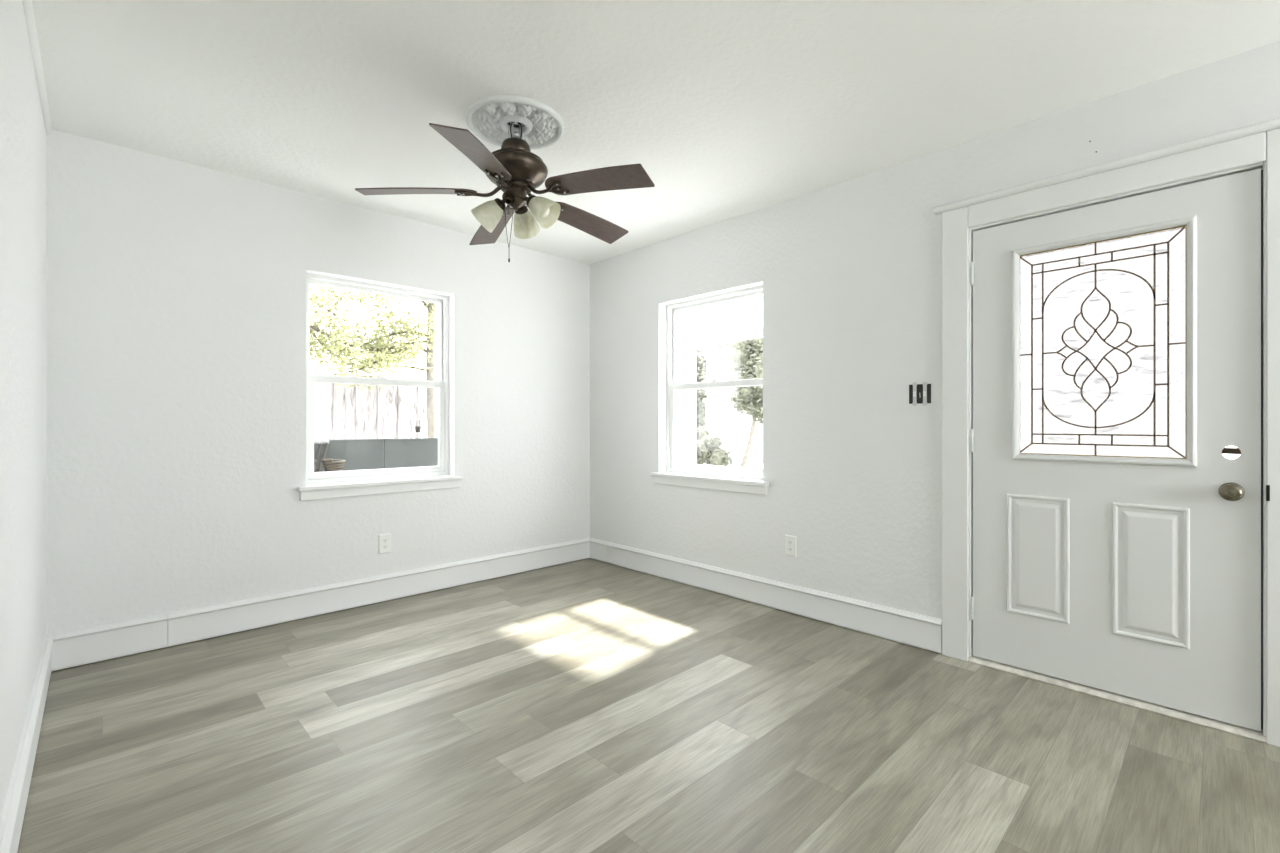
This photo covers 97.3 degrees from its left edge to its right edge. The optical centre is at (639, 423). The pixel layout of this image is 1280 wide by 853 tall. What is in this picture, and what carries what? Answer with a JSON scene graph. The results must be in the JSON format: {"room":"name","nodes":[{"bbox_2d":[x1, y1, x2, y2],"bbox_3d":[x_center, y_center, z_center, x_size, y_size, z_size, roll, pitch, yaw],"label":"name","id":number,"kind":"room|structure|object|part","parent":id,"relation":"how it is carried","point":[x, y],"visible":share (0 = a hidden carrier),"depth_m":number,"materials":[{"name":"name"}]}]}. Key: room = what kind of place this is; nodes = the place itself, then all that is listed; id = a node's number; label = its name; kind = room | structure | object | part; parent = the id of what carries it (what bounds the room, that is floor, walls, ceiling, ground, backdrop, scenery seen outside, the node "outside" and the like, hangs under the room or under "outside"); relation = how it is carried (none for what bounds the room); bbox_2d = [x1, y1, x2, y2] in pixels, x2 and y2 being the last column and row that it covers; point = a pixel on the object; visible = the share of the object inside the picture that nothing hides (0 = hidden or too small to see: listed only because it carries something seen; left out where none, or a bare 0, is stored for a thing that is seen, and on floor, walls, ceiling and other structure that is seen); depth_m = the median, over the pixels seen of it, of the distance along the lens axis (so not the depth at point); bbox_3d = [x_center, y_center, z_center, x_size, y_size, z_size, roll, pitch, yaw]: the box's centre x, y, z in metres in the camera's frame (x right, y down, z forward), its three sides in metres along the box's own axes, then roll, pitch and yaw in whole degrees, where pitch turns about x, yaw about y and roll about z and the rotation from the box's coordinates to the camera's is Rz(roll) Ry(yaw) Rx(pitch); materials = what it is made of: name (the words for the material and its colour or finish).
{"room":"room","nodes":[
{"label":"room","id":0,"kind":"room"},
{"bbox_2d":[0,0,45,820],"bbox_3d":[-0.546,-0.082,0.210,0.160,2.490,6.261,0,0,-44],"label":"wall","id":1,"kind":"structure","parent":0,"point":[22,127],"depth_m":1.71,"materials":[{"name":"white paint"}]},
{"bbox_2d":[0,635,52,852],"bbox_3d":[-0.480,1.028,0.274,0.023,0.162,6.261,0,0,-44],"label":"baseboard","id":2,"kind":"structure","parent":1,"relation":"attached to","point":[12,818],"depth_m":1.65,"materials":[{"name":"white paint"}]},
{"bbox_2d":[22,0,51,134],"bbox_3d":[-0.482,-1.311,0.272,0.018,0.032,6.261,0,0,-44],"label":"trim","id":3,"kind":"structure","parent":1,"relation":"attached to","point":[27,4],"depth_m":2.02,"materials":[{"name":"white paint"}]},
{"bbox_2d":[46,129,589,634],"bbox_3d":[-1.651,-0.082,3.603,3.273,2.490,0.160,0,0,-44],"label":"wall","id":4,"kind":"structure","parent":0,"point":[176,290],"depth_m":3.02,"materials":[{"name":"white paint"}]},
{"bbox_2d":[49,538,589,670],"bbox_3d":[-1.530,1.028,3.592,3.113,0.162,0.023,0,0,-44],"label":"baseboard","id":5,"kind":"structure","parent":4,"relation":"attached to","point":[79,647],"depth_m":3.14,"materials":[{"name":"white paint"}]},
{"bbox_2d":[297,273,462,500],"bbox_3d":[-1.639,-0.224,3.593,0.989,1.325,0.210,0,0,-44],"label":"window","id":6,"kind":"structure","parent":4,"relation":"in","point":[315,492],"depth_m":3.58,"materials":[{"name":"white plastic"}]},
{"bbox_3d":[-1.689,-0.563,3.643,0.851,0.603,0.026,0,0,-44],"label":"sash","id":7,"kind":"part","parent":6,"relation":"part of","materials":[{"name":"clear glass"}]},
{"bbox_3d":[-1.667,0.019,3.620,0.847,0.622,0.028,0,0,-44],"label":"sash","id":8,"kind":"part","parent":6,"relation":"part of","materials":[{"name":"clear glass"}]},
{"bbox_3d":[-1.607,0.370,3.560,0.989,0.025,0.118,0,0,-44],"label":"sill","id":9,"kind":"part","parent":6,"relation":"part of","materials":[{"name":"white paint"}]},
{"bbox_2d":[379,533,390,553],"bbox_3d":[-1.601,0.753,3.533,0.074,0.120,0.009,0,0,-44],"label":"power outlet","id":10,"kind":"object","parent":4,"relation":"attached to","point":[384,539],"visible":1,"depth_m":3.53,"materials":[{"name":"white plastic"}]},
{"bbox_2d":[17,558,1279,852],"bbox_3d":[0.631,1.163,1.232,3.273,0.100,6.421,0,0,-44],"label":"floor","id":11,"kind":"structure","parent":0,"point":[589,705],"depth_m":1.94,"materials":[{"name":"grey laminate"}]},
{"bbox_2d":[968,656,1265,742],"bbox_3d":[1.897,1.103,2.336,0.118,0.020,0.933,0,0,-44],"label":"threshold","id":12,"kind":"object","parent":11,"relation":"on","point":[1218,725],"visible":0.7,"depth_m":2.23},
{"bbox_2d":[32,0,1279,263],"bbox_3d":[0.633,-1.387,1.345,3.433,0.120,6.581,0,0,-44],"label":"ceiling","id":13,"kind":"structure","parent":0,"point":[730,109],"depth_m":2.18,"materials":[{"name":"white paint"}]},
{"bbox_2d":[466,95,563,149],"bbox_3d":[-0.547,-1.310,2.480,0.420,0.033,0.420,0,0,-44],"label":"ceiling medallion","id":14,"kind":"object","parent":13,"relation":"attached to","point":[489,118],"visible":0.87,"depth_m":2.43,"materials":[{"name":"white paint"}]},
{"bbox_2d":[355,122,654,261],"bbox_3d":[-0.525,-1.011,2.510,1.211,0.628,1.256,0,0,-44],"label":"ceiling fan","id":15,"kind":"object","parent":14,"relation":"hanging from","point":[516,171],"visible":0.98,"depth_m":2.41,"materials":[{"name":"brown metal"}]},
{"bbox_3d":[-0.942,-0.988,2.406,0.475,0.068,0.136,0,0,-11],"label":"blade","id":16,"kind":"part","parent":15,"relation":"part of","materials":[{"name":"brown wood"}]},
{"bbox_3d":[-0.599,-0.988,2.081,0.136,0.068,0.475,0,0,7],"label":"blade","id":17,"kind":"part","parent":15,"relation":"part of","materials":[{"name":"brown wood"}]},
{"bbox_3d":[-0.684,-0.923,2.502,0.130,0.139,0.140,0,0,-44],"label":"lamp shade","id":18,"kind":"part","parent":15,"relation":"part of","materials":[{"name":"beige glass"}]},
{"bbox_3d":[-0.739,-0.988,2.834,0.136,0.068,0.475,0,0,-29],"label":"blade","id":19,"kind":"part","parent":15,"relation":"part of","materials":[{"name":"brown wood"}]},
{"bbox_2d":[494,198,505,210],"bbox_3d":[-0.621,-0.971,2.495,0.057,0.054,0.053,0,0,-44],"label":"socket","id":20,"kind":"object","parent":15,"relation":"attached to","point":[499,205],"depth_m":2.47,"materials":[{"name":"brown metal"}]},
{"bbox_2d":[502,191,515,203],"bbox_3d":[-0.559,-0.966,2.409,0.058,0.050,0.059,0,0,-44],"label":"socket","id":21,"kind":"object","parent":15,"relation":"attached to","point":[509,197],"depth_m":2.40,"materials":[{"name":"brown metal"}]},
{"bbox_2d":[515,205,527,213],"bbox_3d":[-0.539,-0.971,2.555,0.054,0.054,0.056,0,0,-44],"label":"socket","id":22,"kind":"object","parent":15,"relation":"attached to","point":[523,210],"depth_m":2.54,"materials":[{"name":"brown metal"}]},
{"bbox_3d":[-0.535,-0.923,2.619,0.138,0.139,0.133,0,0,-44],"label":"lamp shade","id":23,"kind":"part","parent":15,"relation":"part of","materials":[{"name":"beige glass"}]},
{"bbox_2d":[526,195,535,207],"bbox_3d":[-0.472,-0.971,2.464,0.057,0.054,0.053,0,0,-44],"label":"socket","id":24,"kind":"object","parent":15,"relation":"attached to","point":[529,200],"depth_m":2.44,"materials":[{"name":"brown metal"}]},
{"bbox_3d":[-0.410,-0.923,2.456,0.130,0.139,0.140,0,0,-44],"label":"lamp shade","id":25,"kind":"part","parent":15,"relation":"part of","materials":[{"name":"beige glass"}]},
{"bbox_3d":[-0.273,-0.988,2.778,0.478,0.068,0.146,0,0,-44],"label":"blade","id":26,"kind":"part","parent":15,"relation":"part of","materials":[{"name":"brown wood"}]},
{"bbox_3d":[-0.183,-0.988,2.308,0.475,0.068,0.136,0,0,25],"label":"blade","id":27,"kind":"part","parent":15,"relation":"part of","materials":[{"name":"brown wood"}]},
{"bbox_2d":[590,40,1279,618],"bbox_3d":[1.757,-0.082,2.538,0.160,2.490,6.421,0,0,-44],"label":"wall","id":28,"kind":"structure","parent":0,"point":[849,272],"depth_m":3.12,"materials":[{"name":"white paint"}]},
{"bbox_2d":[651,285,768,494],"bbox_3d":[0.493,-0.221,3.829,0.210,1.312,0.986,0,0,-44],"label":"window","id":29,"kind":"structure","parent":28,"relation":"in","point":[714,483],"depth_m":3.92,"materials":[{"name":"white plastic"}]},
{"bbox_3d":[0.460,0.367,3.797,0.118,0.025,0.986,0,0,-44],"label":"sill","id":30,"kind":"part","parent":29,"relation":"part of","materials":[{"name":"white paint"}]},
{"bbox_3d":[0.522,0.019,3.856,0.028,0.615,0.844,0,0,-44],"label":"sash","id":31,"kind":"part","parent":29,"relation":"part of","materials":[{"name":"white plastic"}]},
{"bbox_3d":[0.544,-0.556,3.877,0.026,0.597,0.848,0,0,-44],"label":"sash","id":32,"kind":"part","parent":29,"relation":"part of","materials":[{"name":"clear glass"}]},
{"bbox_2d":[590,538,941,653],"bbox_3d":[1.746,1.028,2.417,0.023,0.162,6.261,0,0,-44],"label":"baseboard","id":33,"kind":"structure","parent":28,"relation":"attached to","point":[909,628],"depth_m":3.32,"materials":[{"name":"white paint"}]},
{"bbox_2d":[785,535,796,556],"bbox_3d":[0.887,0.719,3.319,0.009,0.120,0.074,0,0,-44],"label":"power outlet","id":34,"kind":"object","parent":28,"relation":"attached to","point":[790,541],"visible":1,"depth_m":3.31,"materials":[{"name":"white plastic"}]},
{"bbox_2d":[909,382,930,405],"bbox_3d":[1.391,-0.149,2.799,0.028,0.116,0.104,0,0,-44],"label":"switch box","id":35,"kind":"object","parent":28,"relation":"attached to","point":[918,393],"visible":1,"depth_m":2.80,"materials":[{"name":"grey plastic"}]},
{"bbox_2d":[933,118,1279,214],"bbox_3d":[1.853,-1.032,2.291,0.045,0.026,1.221,0,0,-44],"label":"trim","id":36,"kind":"structure","parent":28,"relation":"attached to","point":[1273,124],"depth_m":2.22,"materials":[{"name":"white paint"}]},
{"bbox_2d":[942,128,1279,746],"bbox_3d":[1.920,0.047,2.355,0.178,2.132,1.161,0,0,-44],"label":"door frame","id":37,"kind":"structure","parent":28,"relation":"attached to","point":[1248,153],"depth_m":2.37,"materials":[{"name":"white paint"}]},
{"bbox_2d":[970,168,1260,731],"bbox_3d":[1.862,0.092,2.306,0.112,1.986,0.917,0,0,-44],"label":"door","id":38,"kind":"structure","parent":28,"relation":"in","point":[1117,343],"depth_m":2.24,"materials":[{"name":"white paint"}]},
{"bbox_3d":[1.732,0.580,2.455,0.012,0.530,0.227,0,0,-44],"label":"raised panel","id":39,"kind":"part","parent":38,"relation":"part of","materials":[{"name":"white paint"}]},
{"bbox_3d":[1.881,-0.306,2.324,0.005,0.784,0.438,0,0,-44],"label":"glass","id":40,"kind":"part","parent":38,"relation":"part of","materials":[{"name":"glass"}]},
{"bbox_3d":[1.881,-0.308,2.324,0.005,0.890,0.548,0,0,-44],"label":"band glass","id":41,"kind":"part","parent":38,"relation":"part of","materials":[{"name":"glass"}]},
{"bbox_3d":[1.872,-0.308,2.311,0.030,0.938,0.590,0,0,-44],"label":"glazing frame","id":42,"kind":"part","parent":38,"relation":"part of","materials":[{"name":"clear glass"}]},
{"bbox_3d":[1.985,0.582,2.192,0.012,0.530,0.224,0,0,-44],"label":"raised panel","id":43,"kind":"part","parent":38,"relation":"part of","materials":[{"name":"white paint"}]},
{"bbox_3d":[2.135,0.245,2.032,0.011,0.066,0.066,0,0,-44],"label":"knob","id":44,"kind":"part","parent":38,"relation":"part of","materials":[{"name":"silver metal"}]},
{"bbox_3d":[2.111,0.245,2.010,0.055,0.060,0.060,0,0,-44],"label":"knob","id":45,"kind":"part","parent":38,"relation":"part of","materials":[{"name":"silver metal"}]},
{"bbox_2d":[1261,170,1262,728],"bbox_3d":[1.910,0.092,2.347,0.008,2.002,0.920,0,0,-44],"label":"trim","id":46,"kind":"structure","parent":28,"relation":"attached to","point":[1261,170],"depth_m":2.01,"materials":[{"name":"grey"}]},
{"bbox_2d":[1266,485,1269,500],"bbox_3d":[2.181,0.241,1.956,0.002,0.055,0.009,0,0,-44],"label":"strike plate","id":47,"kind":"object","parent":28,"relation":"attached to","point":[1267,486],"visible":1,"depth_m":1.96,"materials":[{"name":"brown metal"}]},
{"label":"outside","id":48,"kind":"structure","parent":0,"visible":0},
{"bbox_2d":[704,446,1239,468],"bbox_3d":[-3.062,1.563,24.812,90.000,0.200,80.000,0,0,-44],"label":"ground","id":49,"kind":"structure","parent":48,"point":[1230,456],"depth_m":20.75,"materials":[{"name":"white"}]},
{"bbox_2d":[314,459,319,471],"bbox_3d":[-2.602,0.853,4.371,0.222,1.222,0.217,0,0,-44],"label":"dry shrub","id":50,"kind":"object","parent":49,"relation":"on","point":[315,466],"visible":0.02,"depth_m":4.41,"materials":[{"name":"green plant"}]},
{"bbox_2d":[314,439,322,470],"bbox_3d":[-2.708,0.796,4.498,0.021,1.340,0.371,0,0,27],"label":"stake","id":51,"kind":"object","parent":49,"relation":"on","point":[321,441],"visible":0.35,"depth_m":4.62,"materials":[{"name":"grey wood"}]},
{"bbox_2d":[318,439,330,471],"bbox_3d":[-2.693,0.796,4.456,0.020,1.342,0.537,0,0,24],"label":"stake","id":52,"kind":"object","parent":49,"relation":"on","point":[328,441],"visible":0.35,"depth_m":4.65,"materials":[{"name":"grey wood"}]},
{"bbox_2d":[321,459,345,471],"bbox_3d":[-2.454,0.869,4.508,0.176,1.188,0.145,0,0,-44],"label":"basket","id":53,"kind":"object","parent":49,"relation":"on","point":[329,465],"visible":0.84,"depth_m":4.45,"materials":[{"name":"beige wicker"}]},
{"bbox_2d":[310,284,437,437],"bbox_3d":[-3.117,-1.249,7.058,3.928,5.425,2.165,0,0,-44],"label":"tree","id":54,"kind":"object","parent":49,"relation":"on","point":[358,350],"visible":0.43,"depth_m":6.71,"materials":[{"name":"green plant"}]},
{"bbox_2d":[310,371,437,439],"bbox_3d":[-3.350,0.398,7.994,5.260,2.130,0.165,0,0,-44],"label":"wooden fence","id":55,"kind":"object","parent":49,"relation":"on","point":[341,412],"visible":0.08,"depth_m":7.60,"materials":[{"name":"white wood"}]},
{"bbox_2d":[314,438,437,471],"bbox_3d":[-2.324,0.799,5.011,2.800,1.329,0.056,0,0,-44],"label":"metal panel","id":56,"kind":"object","parent":49,"relation":"on","point":[359,454],"visible":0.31,"depth_m":5.01,"materials":[{"name":"silver metal"}]},
{"bbox_3d":[-2.805,0.799,4.526,1.435,1.329,0.024,0,0,-44],"label":"panel","id":57,"kind":"part","parent":56,"relation":"part of","materials":[{"name":"grey metal"}]},
{"bbox_3d":[-1.795,0.799,5.498,1.361,1.329,0.024,0,0,-44],"label":"panel","id":58,"kind":"part","parent":56,"relation":"part of","materials":[{"name":"grey metal"}]},
{"bbox_2d":[408,418,426,437],"bbox_3d":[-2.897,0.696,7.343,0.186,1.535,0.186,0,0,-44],"label":"plant stand","id":59,"kind":"object","parent":49,"relation":"on","point":[409,419],"visible":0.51,"depth_m":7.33,"materials":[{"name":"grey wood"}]},
{"bbox_3d":[-3.017,0.706,7.346,0.016,1.515,0.016,0,0,-44],"label":"leg","id":60,"kind":"part","parent":59,"relation":"part of","materials":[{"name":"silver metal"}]},
{"bbox_3d":[-2.900,0.706,7.223,0.016,1.515,0.016,0,0,-44],"label":"leg","id":61,"kind":"part","parent":59,"relation":"part of","materials":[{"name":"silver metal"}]},
{"bbox_2d":[408,418,426,419],"bbox_3d":[-2.897,-0.062,7.343,0.180,0.020,0.180,0,0,-44],"label":"shelf","id":62,"kind":"object","parent":59,"relation":"attached to","point":[408,418],"depth_m":7.28,"materials":[{"name":"grey"}]},
{"bbox_2d":[415,426,420,431],"bbox_3d":[-2.897,0.073,7.343,0.080,0.080,0.080,0,0,-44],"label":"flower pot","id":63,"kind":"object","parent":59,"relation":"on","point":[417,428],"visible":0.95,"depth_m":7.32,"materials":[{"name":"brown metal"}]},
{"bbox_2d":[696,346,708,431],"bbox_3d":[2.184,-0.951,23.658,1.592,5.376,1.479,0,0,-44],"label":"bush","id":64,"kind":"object","parent":49,"relation":"on","point":[700,404],"visible":0.23,"depth_m":23.37,"materials":[{"name":"green plant"}]},
{"bbox_2d":[696,426,722,461],"bbox_3d":[2.174,0.756,19.106,0.870,1.455,1.432,0,0,-44],"label":"bush","id":65,"kind":"object","parent":49,"relation":"on","point":[702,432],"visible":0.23,"depth_m":18.99,"materials":[{"name":"green plant"}]},
{"bbox_2d":[696,433,732,465],"bbox_3d":[1.877,0.862,15.662,0.890,1.249,1.623,0,0,-44],"label":"bush","id":66,"kind":"object","parent":49,"relation":"on","point":[709,451],"visible":0.77,"depth_m":15.39,"materials":[{"name":"green plant"}]},
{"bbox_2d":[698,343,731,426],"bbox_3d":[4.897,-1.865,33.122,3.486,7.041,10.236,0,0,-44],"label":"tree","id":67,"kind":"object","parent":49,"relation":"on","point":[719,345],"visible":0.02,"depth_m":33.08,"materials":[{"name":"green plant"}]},
{"bbox_2d":[697,346,741,397],"bbox_3d":[5.255,-1.187,26.987,5.000,5.300,2.500,0,0,-44],"label":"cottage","id":68,"kind":"structure","parent":49,"relation":"on","point":[717,370],"depth_m":25.78,"materials":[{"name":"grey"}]},
{"bbox_2d":[677,295,762,463],"bbox_3d":[1.145,0.008,7.174,1.900,2.910,3.350,0,0,-44],"label":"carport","id":69,"kind":"object","parent":49,"relation":"on","point":[742,319],"visible":0.3,"depth_m":8.02,"materials":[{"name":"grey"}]},
{"bbox_3d":[0.703,0.138,8.671,0.100,2.650,0.360,0,0,-44],"label":"post","id":70,"kind":"part","parent":69,"relation":"part of","materials":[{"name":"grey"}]},
{"bbox_2d":[703,398,762,464],"bbox_3d":[3.849,0.263,21.380,2.720,2.400,1.510,0,0,-44],"label":"garden shed","id":71,"kind":"object","parent":49,"relation":"on","point":[734,428],"visible":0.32,"depth_m":20.40,"materials":[{"name":"grey"}]},
{"bbox_2d":[723,338,762,467],"bbox_3d":[3.436,-0.827,16.023,1.713,4.642,2.364,0,0,-44],"label":"tree","id":72,"kind":"object","parent":49,"relation":"on","point":[747,355],"visible":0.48,"depth_m":15.94,"materials":[{"name":"green plant"}]}
]}

